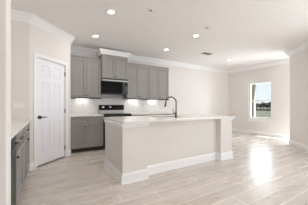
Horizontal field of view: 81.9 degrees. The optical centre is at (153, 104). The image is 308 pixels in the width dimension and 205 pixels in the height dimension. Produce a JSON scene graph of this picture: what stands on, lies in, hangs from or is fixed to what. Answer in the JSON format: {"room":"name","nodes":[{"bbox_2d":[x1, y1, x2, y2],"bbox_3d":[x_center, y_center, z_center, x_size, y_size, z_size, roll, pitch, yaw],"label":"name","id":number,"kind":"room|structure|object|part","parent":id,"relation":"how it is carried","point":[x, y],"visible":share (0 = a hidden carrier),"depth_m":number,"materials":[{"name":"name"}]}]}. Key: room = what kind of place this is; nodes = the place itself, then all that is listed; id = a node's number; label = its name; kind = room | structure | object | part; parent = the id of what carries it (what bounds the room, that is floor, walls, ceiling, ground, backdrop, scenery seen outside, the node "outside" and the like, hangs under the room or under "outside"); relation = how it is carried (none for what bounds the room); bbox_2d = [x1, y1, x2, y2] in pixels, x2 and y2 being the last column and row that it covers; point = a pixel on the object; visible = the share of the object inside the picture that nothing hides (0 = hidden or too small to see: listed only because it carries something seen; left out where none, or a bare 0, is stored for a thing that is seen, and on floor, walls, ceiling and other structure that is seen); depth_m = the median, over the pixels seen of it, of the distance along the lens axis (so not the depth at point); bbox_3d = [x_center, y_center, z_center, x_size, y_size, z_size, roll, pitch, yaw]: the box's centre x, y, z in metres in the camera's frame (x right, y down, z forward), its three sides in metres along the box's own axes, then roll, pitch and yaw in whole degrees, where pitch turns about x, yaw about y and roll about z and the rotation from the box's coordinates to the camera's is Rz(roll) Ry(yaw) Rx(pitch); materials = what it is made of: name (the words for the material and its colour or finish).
{"room":"kitchen","nodes":[
{"label":"kitchen","id":0,"kind":"room"},
{"bbox_2d":[0,0,10,204],"bbox_3d":[-1.065,-0.211,0.692,0.778,2.740,0.130,0,0,-31],"label":"wall","id":1,"kind":"structure","parent":0,"point":[5,5],"depth_m":0.83,"materials":[{"name":"paint"}]},
{"bbox_2d":[11,20,29,131],"bbox_3d":[-2.494,-0.211,2.984,0.670,2.740,0.120,0,0,-31],"label":"wall","id":2,"kind":"structure","parent":0,"point":[20,31],"depth_m":3.04,"materials":[{"name":"paint"}]},
{"bbox_2d":[12,102,23,108],"bbox_3d":[-2.310,0.009,3.018,0.160,0.116,0.009,0,0,-31],"label":"light switch","id":3,"kind":"object","parent":2,"relation":"attached to","point":[15,105],"visible":1,"depth_m":3.02,"materials":[{"name":"white plastic"}]},
{"bbox_2d":[30,24,69,162],"bbox_3d":[-2.106,-0.211,3.615,0.110,2.740,1.025,0,0,14],"label":"wall","id":4,"kind":"structure","parent":0,"point":[42,42],"depth_m":3.43,"materials":[{"name":"paint"}]},
{"bbox_2d":[28,149,70,171],"bbox_3d":[-2.050,1.091,3.581,0.042,0.134,1.065,0,0,15],"label":"baseboard","id":5,"kind":"structure","parent":4,"relation":"attached to","point":[31,166],"depth_m":3.14,"materials":[{"name":"paint"}]},
{"bbox_2d":[33,52,67,169],"bbox_3d":[-2.079,0.106,3.592,0.169,2.104,0.858,0,0,14],"label":"door","id":6,"kind":"structure","parent":4,"relation":"in","point":[50,75],"depth_m":3.54,"materials":[{"name":"paint"}]},
{"bbox_2d":[70,52,227,114],"bbox_3d":[-0.082,-0.211,6.126,8.330,2.740,0.150,0,0,-31],"label":"wall","id":7,"kind":"structure","parent":0,"point":[195,91],"depth_m":7.04,"materials":[{"name":"paint"}]},
{"bbox_2d":[70,55,100,98],"bbox_3d":[-1.847,-0.709,4.767,0.760,1.088,0.374,0,0,-31],"label":"upper cabinet","id":8,"kind":"object","parent":7,"relation":"attached to","point":[85,72],"visible":0.98,"depth_m":4.62,"materials":[{"name":"grey paint"}]},
{"bbox_3d":[-1.930,-0.704,4.541,0.368,0.994,0.020,0,0,-31],"label":"door","id":9,"kind":"part","parent":8,"relation":"part of","materials":[{"name":"grey paint"}]},
{"bbox_3d":[-1.769,-1.218,4.637,0.760,0.026,0.022,0,0,-31],"label":"rail","id":10,"kind":"part","parent":8,"relation":"part of","materials":[{"name":"grey paint"}]},
{"bbox_3d":[-1.850,-1.242,4.772,0.760,0.022,0.363,0,0,-31],"label":"molding","id":11,"kind":"part","parent":8,"relation":"part of","materials":[{"name":"grey paint"}]},
{"bbox_3d":[-1.772,-0.177,4.642,0.754,0.025,0.034,0,0,-31],"label":"light rail","id":12,"kind":"part","parent":8,"relation":"part of","materials":[{"name":"grey wood"}]},
{"bbox_3d":[-1.608,-0.704,4.732,0.368,0.994,0.020,0,0,-31],"label":"door","id":13,"kind":"part","parent":8,"relation":"part of","materials":[{"name":"grey paint"}]},
{"bbox_2d":[96,48,130,80],"bbox_3d":[-1.172,-1.101,5.107,0.888,0.801,0.481,0,0,-31],"label":"upper cabinet","id":14,"kind":"object","parent":7,"relation":"attached to","point":[114,64],"visible":1,"depth_m":4.92,"materials":[{"name":"grey paint"}]},
{"bbox_3d":[-1.238,-1.042,4.860,0.360,0.599,0.020,0,0,-31],"label":"door","id":15,"kind":"part","parent":14,"relation":"part of","materials":[{"name":"grey paint"}]},
{"bbox_3d":[-1.164,-1.436,5.094,0.888,0.130,0.451,0,0,-31],"label":"crown molding","id":16,"kind":"part","parent":14,"relation":"part of","materials":[{"name":"paint"}]},
{"bbox_2d":[101,79,127,94],"bbox_3d":[-1.168,-0.500,5.101,0.742,0.395,0.468,0,0,-31],"label":"microwave","id":17,"kind":"object","parent":14,"relation":"attached to","point":[108,87],"visible":0.99,"depth_m":4.94,"materials":[{"name":"black glass"}]},
{"bbox_3d":[-1.151,-0.488,4.906,0.568,0.330,0.021,0,0,-31],"label":"door","id":18,"kind":"part","parent":17,"relation":"part of","materials":[{"name":"black glass"}]},
{"bbox_3d":[-0.832,-0.488,5.097,0.166,0.330,0.020,0,0,-31],"label":"control panel","id":19,"kind":"part","parent":17,"relation":"part of","materials":[{"name":"grey metal"}]},
{"bbox_3d":[-1.081,-1.358,4.954,0.744,0.026,0.022,0,0,-31],"label":"rail","id":20,"kind":"part","parent":14,"relation":"part of","materials":[{"name":"grey paint"}]},
{"bbox_3d":[-0.923,-1.042,5.048,0.360,0.599,0.020,0,0,-31],"label":"door","id":21,"kind":"part","parent":14,"relation":"part of","materials":[{"name":"grey paint"}]},
{"bbox_2d":[70,98,163,113],"bbox_3d":[-0.972,0.045,5.502,3.078,0.468,0.010,0,0,-31],"label":"backsplash","id":22,"kind":"structure","parent":7,"relation":"attached to","point":[90,105],"depth_m":5.41,"materials":[{"name":"white tile"}]},
{"bbox_2d":[123,62,148,99],"bbox_3d":[-0.554,-0.709,5.537,0.753,1.088,0.374,0,0,-31],"label":"upper cabinet","id":23,"kind":"object","parent":7,"relation":"attached to","point":[138,74],"visible":0.94,"depth_m":5.41,"materials":[{"name":"grey paint"}]},
{"bbox_3d":[-0.636,-0.704,5.312,0.364,0.994,0.020,0,0,-31],"label":"door","id":24,"kind":"part","parent":23,"relation":"part of","materials":[{"name":"grey paint"}]},
{"bbox_3d":[-0.317,-0.704,5.502,0.364,0.994,0.020,0,0,-31],"label":"door","id":25,"kind":"part","parent":23,"relation":"part of","materials":[{"name":"grey paint"}]},
{"bbox_2d":[11,9,289,73],"bbox_3d":[0.983,-1.506,4.339,8.029,0.149,4.010,0,0,-31],"label":"trim","id":26,"kind":"structure","parent":7,"relation":"attached to","point":[17,15],"depth_m":4.96,"materials":[{"name":"paint"}]},
{"bbox_2d":[149,65,168,99],"bbox_3d":[0.094,-0.709,5.924,0.753,1.088,0.374,0,0,-31],"label":"upper cabinet","id":27,"kind":"object","parent":7,"relation":"attached to","point":[158,76],"visible":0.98,"depth_m":5.77,"materials":[{"name":"grey paint"}]},
{"bbox_3d":[0.013,-0.704,5.698,0.364,0.994,0.020,0,0,-31],"label":"door","id":28,"kind":"part","parent":27,"relation":"part of","materials":[{"name":"grey paint"}]},
{"bbox_3d":[0.331,-0.704,5.888,0.364,0.994,0.020,0,0,-31],"label":"door","id":29,"kind":"part","parent":27,"relation":"part of","materials":[{"name":"grey paint"}]},
{"bbox_2d":[11,0,307,69],"bbox_3d":[2.216,-1.641,2.269,8.330,0.120,9.130,0,0,-31],"label":"ceiling","id":30,"kind":"structure","parent":0,"point":[244,32],"depth_m":3.57,"materials":[{"name":"paint"}]},
{"bbox_2d":[107,9,115,13],"bbox_3d":[-0.724,-1.576,3.003,0.156,0.010,0.156,0,0,-31],"label":"recessed light","id":31,"kind":"object","parent":30,"relation":"in","point":[109,11],"visible":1,"depth_m":2.99,"materials":[{"name":"white plastic"}]},
{"bbox_2d":[200,52,213,55],"bbox_3d":[1.623,-1.575,5.442,0.380,0.011,0.220,0,0,-31],"label":"ceiling vent","id":32,"kind":"object","parent":30,"relation":"in","point":[203,53],"visible":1,"depth_m":5.44,"materials":[{"name":"white plastic"}]},
{"bbox_2d":[17,131,307,204],"bbox_3d":[2.216,1.219,2.269,8.330,0.120,9.130,0,0,-31],"label":"floor","id":33,"kind":"structure","parent":0,"point":[263,170],"depth_m":2.69,"materials":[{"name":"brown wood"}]},
{"bbox_2d":[11,135,19,204],"bbox_3d":[-1.454,0.722,1.319,0.691,0.872,0.630,0,0,-31],"label":"dishwasher","id":34,"kind":"object","parent":33,"relation":"on","point":[14,146],"visible":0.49,"depth_m":1.60,"materials":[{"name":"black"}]},
{"bbox_3d":[-1.207,0.667,1.466,0.033,0.763,0.622,0,0,-31],"label":"door","id":35,"kind":"part","parent":34,"relation":"part of","materials":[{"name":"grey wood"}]},
{"bbox_3d":[-1.174,0.359,1.483,0.041,0.016,0.486,0,0,-31],"label":"handle","id":36,"kind":"part","parent":34,"relation":"part of","materials":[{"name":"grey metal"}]},
{"bbox_2d":[16,128,23,204],"bbox_3d":[-1.813,0.722,1.886,0.694,0.873,0.702,0,0,-31],"label":"base cabinet","id":37,"kind":"object","parent":33,"relation":"on","point":[20,136],"visible":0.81,"depth_m":2.10,"materials":[{"name":"grey paint"}]},
{"bbox_3d":[-1.552,0.378,2.041,0.020,0.145,0.684,0,0,-31],"label":"drawer","id":38,"kind":"part","parent":37,"relation":"part of","materials":[{"name":"grey paint"}]},
{"bbox_2d":[23,123,29,180],"bbox_3d":[-2.215,0.722,2.559,0.694,0.873,0.858,0,0,-31],"label":"base cabinet","id":39,"kind":"object","parent":33,"relation":"on","point":[26,139],"visible":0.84,"depth_m":2.66,"materials":[{"name":"grey paint"}]},
{"bbox_2d":[11,119,30,138],"bbox_3d":[-1.899,0.264,2.008,0.688,0.038,2.155,0,0,-31],"label":"countertop","id":40,"kind":"structure","parent":39,"relation":"on","point":[17,125],"depth_m":2.16,"materials":[{"name":"white stone"}]},
{"bbox_3d":[-1.845,0.758,2.534,0.020,0.565,0.418,0,0,-31],"label":"door","id":41,"kind":"part","parent":39,"relation":"part of","materials":[{"name":"grey paint"}]},
{"bbox_3d":[-1.953,0.378,2.715,0.020,0.145,0.840,0,0,-31],"label":"drawer","id":42,"kind":"part","parent":39,"relation":"part of","materials":[{"name":"grey paint"}]},
{"bbox_3d":[-2.061,0.758,2.896,0.020,0.565,0.418,0,0,-31],"label":"door","id":43,"kind":"part","parent":39,"relation":"part of","materials":[{"name":"grey paint"}]},
{"bbox_2d":[70,116,102,152],"bbox_3d":[-1.789,0.722,4.637,0.786,0.873,0.641,0,0,-31],"label":"base cabinet","id":44,"kind":"object","parent":33,"relation":"on","point":[86,133],"visible":0.98,"depth_m":4.38,"materials":[{"name":"grey paint"}]},
{"bbox_3d":[-1.809,0.750,4.293,0.382,0.581,0.020,0,0,-31],"label":"door","id":45,"kind":"part","parent":44,"relation":"part of","materials":[{"name":"grey paint"}]},
{"bbox_2d":[70,114,103,116],"bbox_3d":[-1.791,0.264,4.639,0.789,0.038,0.634,0,0,-31],"label":"countertop","id":46,"kind":"structure","parent":44,"relation":"on","point":[71,115],"depth_m":4.44,"materials":[{"name":"white stone"}]},
{"bbox_3d":[-1.643,0.378,4.392,0.768,0.145,0.020,0,0,-31],"label":"drawer","id":47,"kind":"part","parent":44,"relation":"part of","materials":[{"name":"grey paint"}]},
{"bbox_3d":[-1.477,0.750,4.491,0.382,0.581,0.020,0,0,-31],"label":"door","id":48,"kind":"part","parent":44,"relation":"part of","materials":[{"name":"grey paint"}]},
{"bbox_2d":[98,105,131,147],"bbox_3d":[-1.095,0.576,4.995,0.758,1.164,0.717,0,0,-31],"label":"range","id":49,"kind":"object","parent":33,"relation":"on","point":[106,110],"visible":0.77,"depth_m":5.09,"materials":[{"name":"black metal"}]},
{"bbox_3d":[-1.245,0.074,5.246,0.750,0.150,0.008,0,0,-31],"label":"control panel","id":50,"kind":"part","parent":49,"relation":"part of","materials":[{"name":"black glass"}]},
{"bbox_2d":[99,113,129,114],"bbox_3d":[-1.095,0.247,4.995,0.758,0.012,0.587,0,0,-31],"label":"cooktop","id":51,"kind":"object","parent":49,"relation":"in","point":[99,113],"depth_m":5.06,"materials":[{"name":"black glass"}]},
{"bbox_3d":[-0.951,0.582,4.752,0.750,0.635,0.039,0,0,-31],"label":"oven door","id":52,"kind":"part","parent":49,"relation":"part of","materials":[{"name":"black glass"}]},
{"bbox_2d":[104,118,233,184],"bbox_3d":[0.394,0.718,3.630,2.576,0.881,0.946,0,0,-31],"label":"kitchen island","id":53,"kind":"object","parent":33,"relation":"on","point":[133,152],"visible":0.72,"depth_m":3.12,"materials":[{"name":"paint"}]},
{"bbox_3d":[-0.724,0.718,3.057,0.020,0.881,0.786,0,0,-31],"label":"panel","id":54,"kind":"part","parent":53,"relation":"part of","materials":[{"name":"paint"}]},
{"bbox_3d":[-0.515,0.307,3.090,0.457,0.060,0.944,0,0,-31],"label":"cap molding","id":55,"kind":"part","parent":53,"relation":"part of","materials":[{"name":"paint"}]},
{"bbox_3d":[0.394,1.083,3.630,2.576,0.151,0.946,0,0,-31],"label":"molding","id":56,"kind":"part","parent":53,"relation":"part of","materials":[{"name":"paint"}]},
{"bbox_2d":[103,114,235,123],"bbox_3d":[0.385,0.256,3.675,2.587,0.038,1.100,0,0,-31],"label":"island countertop","id":57,"kind":"structure","parent":53,"relation":"on","point":[181,117],"depth_m":3.32,"materials":[{"name":"white stone"}]},
{"bbox_2d":[164,96,177,117],"bbox_3d":[0.319,0.034,3.391,0.274,0.405,0.072,0,0,25],"label":"faucet","id":58,"kind":"object","parent":57,"relation":"on","point":[175,113],"visible":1,"depth_m":3.34,"materials":[{"name":"metal"}]},
{"bbox_3d":[0.324,-0.022,3.402,0.240,0.291,0.025,0,0,28],"label":"spout","id":59,"kind":"part","parent":58,"relation":"part of","materials":[{"name":"metal"}]},
{"bbox_3d":[0.583,0.718,3.364,1.795,0.881,0.018,0,0,-31],"label":"panel","id":60,"kind":"part","parent":53,"relation":"part of","materials":[{"name":"paint"}]},
{"bbox_3d":[1.325,0.307,4.186,0.404,0.060,0.944,0,0,-31],"label":"cap molding","id":61,"kind":"part","parent":53,"relation":"part of","materials":[{"name":"paint"}]},
{"bbox_3d":[0.181,0.722,5.810,0.743,0.873,0.641,0,0,-31],"label":"base cabinet","id":62,"kind":"object","parent":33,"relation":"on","visible":0},
{"bbox_2d":[130,112,172,114],"bbox_3d":[-0.137,0.264,5.624,1.520,0.038,0.634,0,0,-31],"label":"countertop","id":63,"kind":"structure","parent":62,"relation":"on","point":[142,113],"depth_m":5.38,"materials":[{"name":"white stone"}]},
{"bbox_2d":[228,63,289,134],"bbox_3d":[4.707,-0.211,6.080,0.150,2.740,4.830,0,0,-31],"label":"wall","id":64,"kind":"structure","parent":0,"point":[279,75],"depth_m":6.79,"materials":[{"name":"paint"}]},
{"bbox_2d":[248,81,271,122],"bbox_3d":[4.159,-0.126,6.961,0.180,1.540,0.925,0,0,-31],"label":"window","id":65,"kind":"structure","parent":64,"relation":"in","point":[262,119],"depth_m":7.10,"materials":[{"name":"white plastic"}]},
{"bbox_3d":[4.128,0.607,6.943,0.109,0.074,0.925,0,0,-31],"label":"sill","id":66,"kind":"part","parent":65,"relation":"part of","materials":[{"name":"paint"}]},
{"bbox_2d":[232,128,289,138],"bbox_3d":[2.534,1.091,6.141,3.520,0.134,2.500,0,0,-31],"label":"baseboard","id":67,"kind":"structure","parent":64,"relation":"attached to","point":[233,129],"depth_m":6.81,"materials":[{"name":"paint"}]},
{"bbox_2d":[290,49,307,144],"bbox_3d":[3.939,-0.211,4.407,0.120,2.740,1.700,0,0,9],"label":"wall","id":68,"kind":"structure","parent":0,"point":[298,62],"depth_m":4.81,"materials":[{"name":"paint"}]},
{"bbox_2d":[285,41,307,56],"bbox_3d":[4.654,-1.506,2.273,1.052,0.149,6.296,0,0,-19],"label":"trim","id":69,"kind":"structure","parent":68,"relation":"attached to","point":[303,46],"depth_m":4.79,"materials":[{"name":"paint"}]},
{"label":"outside","id":70,"kind":"structure","parent":0,"visible":0},
{"bbox_2d":[256,107,270,117],"bbox_3d":[51.389,1.384,77.168,152.720,0.150,200.000,0,0,-31],"label":"ground","id":71,"kind":"structure","parent":70,"point":[267,114],"depth_m":27.46,"materials":[{"name":"green plant"}]},
{"bbox_3d":[6.208,1.248,6.608,2.970,0.118,9.000,0,0,-31],"label":"patio","id":72,"kind":"object","parent":71,"relation":"on","visible":0},
{"bbox_2d":[252,84,255,116],"bbox_3d":[4.928,-0.171,8.825,0.260,2.720,0.260,0,0,-31],"label":"porch post","id":73,"kind":"object","parent":72,"relation":"on","point":[253,85],"visible":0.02,"depth_m":8.76,"materials":[{"name":"paint"}]},
{"bbox_3d":[3.692,-0.211,-2.078,6.117,2.740,0.150,0,0,-31],"label":"wall","id":74,"kind":"structure","parent":0,"visible":0},
{"bbox_2d":[289,140,307,150],"bbox_3d":[4.702,1.091,2.242,0.945,0.134,6.180,0,0,-20],"label":"baseboard","id":75,"kind":"structure","parent":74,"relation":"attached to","point":[296,144],"depth_m":4.79,"materials":[{"name":"paint"}]}
]}

